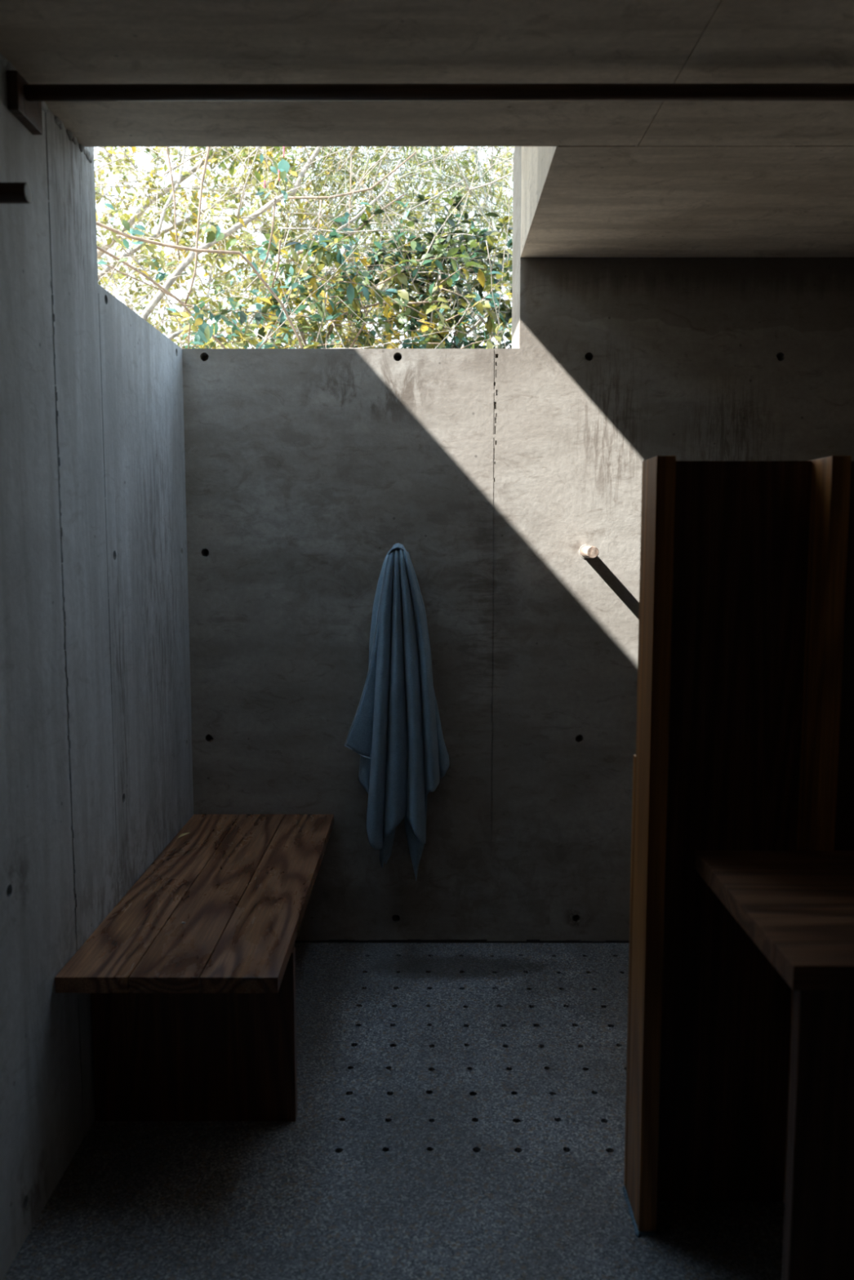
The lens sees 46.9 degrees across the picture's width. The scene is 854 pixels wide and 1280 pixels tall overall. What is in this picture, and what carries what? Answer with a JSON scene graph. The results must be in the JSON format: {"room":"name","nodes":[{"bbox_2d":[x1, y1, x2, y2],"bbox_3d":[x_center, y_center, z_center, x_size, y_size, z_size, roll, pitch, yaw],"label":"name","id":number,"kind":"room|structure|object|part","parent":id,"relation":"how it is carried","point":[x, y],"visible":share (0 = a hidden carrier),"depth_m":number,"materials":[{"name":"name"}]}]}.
{"room":"changing room","nodes":[
{"label":"changing room","id":0,"kind":"room"},
{"bbox_2d":[0,58,193,1279],"bbox_3d":[-0.933,-0.057,0.805,0.250,2.750,5.009,0,6,0],"label":"wall","id":1,"kind":"structure","parent":0,"point":[96,755],"depth_m":2.19,"materials":[{"name":"concrete"}]},
{"bbox_2d":[0,182,31,203],"bbox_3d":[-0.755,-0.790,1.740,0.102,0.043,0.043,0,6,0],"label":"peg","id":2,"kind":"object","parent":1,"relation":"attached to","point":[10,192],"visible":1,"depth_m":1.73,"materials":[{"name":"metal"}]},
{"bbox_2d":[0,53,93,163],"bbox_3d":[-0.806,-1.093,1.747,0.022,0.047,1.237,0,6,0],"label":"trim","id":3,"kind":"structure","parent":1,"relation":"attached to","point":[89,155],"depth_m":2.15,"materials":[{"name":"concrete"}]},
{"bbox_2d":[6,70,853,134],"bbox_3d":[0.574,-1.062,1.946,2.760,0.072,0.120,0,6,0],"label":"rail","id":4,"kind":"object","parent":1,"relation":"attached to","point":[24,100],"visible":1,"depth_m":1.92,"materials":[{"name":"black metal"}]},
{"bbox_3d":[0.584,-1.074,1.929,2.740,0.030,0.030,0,6,0],"label":"rod","id":5,"kind":"part","parent":4,"relation":"part of","materials":[{"name":"black metal"}]},
{"bbox_2d":[2,942,784,1279],"bbox_3d":[0.547,1.354,1.107,3.210,0.120,5.329,0,6,0],"label":"floor","id":6,"kind":"structure","parent":0,"point":[461,1106],"depth_m":2.23,"materials":[{"name":"grey concrete"}]},
{"bbox_2d":[54,813,333,1121],"bbox_3d":[-0.559,0.892,2.776,0.485,0.460,1.267,0,6,0],"label":"bench","id":7,"kind":"object","parent":6,"relation":"on","point":[195,1020],"visible":0.98,"depth_m":2.37,"materials":[{"name":"brown wood"}]},
{"bbox_3d":[-0.559,0.951,2.375,0.484,0.424,0.036,0,6,0],"label":"leg panel","id":8,"kind":"part","parent":7,"relation":"part of","materials":[{"name":"brown wood"}]},
{"bbox_2d":[622,455,853,1237],"bbox_3d":[1.062,0.424,1.981,1.283,1.558,0.160,0,6,0],"label":"screen","id":9,"kind":"object","parent":6,"relation":"on","point":[744,728],"visible":0.91,"depth_m":1.98,"materials":[{"name":"brown wood"}]},
{"bbox_3d":[0.447,0.423,1.978,0.036,1.555,0.128,0,6,0],"label":"post","id":10,"kind":"part","parent":9,"relation":"part of","materials":[{"name":"brown wood"}]},
{"bbox_3d":[0.611,0.419,2.024,0.291,1.553,0.024,0,6,0],"label":"panel","id":11,"kind":"part","parent":9,"relation":"part of","materials":[{"name":"brown wood"}]},
{"bbox_3d":[0.774,0.423,1.978,0.036,1.555,0.128,0,6,0],"label":"post","id":12,"kind":"part","parent":9,"relation":"part of","materials":[{"name":"brown wood"}]},
{"bbox_3d":[1.248,0.420,2.023,0.912,1.553,0.024,0,6,0],"label":"panel","id":13,"kind":"part","parent":9,"relation":"part of","materials":[{"name":"brown wood"}]},
{"bbox_2d":[693,850,853,1279],"bbox_3d":[1.061,0.832,1.689,1.085,0.800,0.521,0,6,0],"label":"bench","id":14,"kind":"object","parent":6,"relation":"on","point":[797,907],"visible":1,"depth_m":1.46,"materials":[{"name":"brown wood"}]},
{"bbox_3d":[1.065,0.873,1.468,1.055,0.764,0.028,0,6,0],"label":"panel","id":15,"kind":"part","parent":14,"relation":"part of","materials":[{"name":"brown wood"}]},
{"bbox_2d":[0,0,853,257],"bbox_3d":[0.572,-1.206,0.684,2.760,0.439,5.009,0,6,0],"label":"ceiling","id":16,"kind":"structure","parent":0,"point":[713,178],"depth_m":2.08,"materials":[{"name":"concrete"}]},
{"bbox_2d":[182,146,853,941],"bbox_3d":[0.452,-0.329,3.453,3.010,2.750,0.320,0,6,0],"label":"wall","id":17,"kind":"structure","parent":0,"point":[493,468],"depth_m":3.29,"materials":[{"name":"concrete"}]},
{"bbox_2d":[294,939,629,942],"bbox_3d":[0.577,1.050,3.431,2.760,0.011,0.005,0,6,0],"label":"trim","id":18,"kind":"structure","parent":17,"relation":"attached to","point":[328,940],"depth_m":3.43,"materials":[{"name":"grey concrete"}]},
{"bbox_2d":[578,544,598,559],"bbox_3d":[0.533,-0.288,3.228,0.049,0.049,0.135,0,6,0],"label":"peg","id":19,"kind":"object","parent":17,"relation":"attached to","point":[585,551],"visible":1,"depth_m":3.16,"materials":[{"name":"white ceramic"}]},
{"bbox_3d":[-0.096,-0.292,3.240,0.039,0.039,0.112,0,6,0],"label":"peg","id":20,"kind":"object","parent":17,"relation":"attached to","visible":0},
{"bbox_2d":[343,542,449,880],"bbox_3d":[-0.101,0.249,3.267,0.356,1.138,0.126,0,6,0],"label":"towel","id":21,"kind":"object","parent":20,"relation":"hanging from","point":[396,731],"visible":1,"depth_m":3.25,"materials":[{"name":"fabric"}]},
{"label":"outside","id":22,"kind":"structure","parent":0,"visible":0},
{"bbox_3d":[0.006,1.216,3.140,60.000,0.100,60.000,0,6,0],"label":"ground","id":23,"kind":"structure","parent":22,"visible":0},
{"bbox_2d":[93,146,274,347],"bbox_3d":[-3.452,-2.890,10.088,4.635,6.752,2.965,-1,6,-9],"label":"tree","id":24,"kind":"object","parent":23,"relation":"on","point":[117,162],"visible":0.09,"depth_m":9.70,"materials":[{"name":"green plant"}]},
{"bbox_2d":[93,146,513,348],"bbox_3d":[-1.663,-1.873,6.652,4.762,5.441,3.774,0,6,0],"label":"tree","id":25,"kind":"object","parent":23,"relation":"on","point":[135,218],"visible":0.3,"depth_m":6.72,"materials":[{"name":"green plant"}]},
{"bbox_2d":[93,146,515,348],"bbox_3d":[-0.569,-1.901,5.720,5.155,4.290,3.684,1,6,7],"label":"twigs","id":26,"kind":"object","parent":25,"relation":"attached to","point":[257,148],"visible":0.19,"depth_m":5.41,"materials":[{"name":"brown plant"}]},
{"bbox_2d":[133,146,480,348],"bbox_3d":[-1.226,-2.817,10.432,3.610,6.538,3.606,5,8,42],"label":"tree","id":27,"kind":"object","parent":23,"relation":"on","point":[192,232],"visible":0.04,"depth_m":10.05,"materials":[{"name":"green plant"}]},
{"bbox_2d":[167,151,511,348],"bbox_3d":[-0.724,-0.864,5.483,2.424,3.668,1.584,0,6,0],"label":"shrub","id":28,"kind":"object","parent":23,"relation":"on","point":[355,289],"visible":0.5,"depth_m":5.14,"materials":[{"name":"teal plant"}]},
{"bbox_2d":[186,146,515,347],"bbox_3d":[0.149,-1.610,6.621,3.277,4.913,2.365,0,6,0],"label":"tree","id":29,"kind":"object","parent":23,"relation":"on","point":[460,162],"visible":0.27,"depth_m":6.31,"materials":[{"name":"green plant"}]},
{"bbox_2d":[324,146,514,348],"bbox_3d":[0.844,-2.862,10.333,3.982,6.630,3.464,0,6,0],"label":"tree","id":30,"kind":"object","parent":23,"relation":"on","point":[506,167],"visible":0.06,"depth_m":9.93,"materials":[{"name":"green plant"}]},
{"bbox_2d":[369,186,512,348],"bbox_3d":[0.565,-0.801,5.579,1.827,3.509,1.478,0,6,0],"label":"bush","id":31,"kind":"object","parent":23,"relation":"on","point":[475,246],"visible":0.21,"depth_m":5.32,"materials":[{"name":"green plant"}]},
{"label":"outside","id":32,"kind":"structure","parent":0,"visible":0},
{"bbox_2d":[95,146,318,348],"bbox_3d":[-1.116,-1.936,4.816,1.129,1.140,0.651,-2,6,-15],"label":"tree","id":33,"kind":"object","parent":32,"point":[205,331],"visible":0.89,"depth_m":4.69,"materials":[{"name":"teal plant"}]}
]}

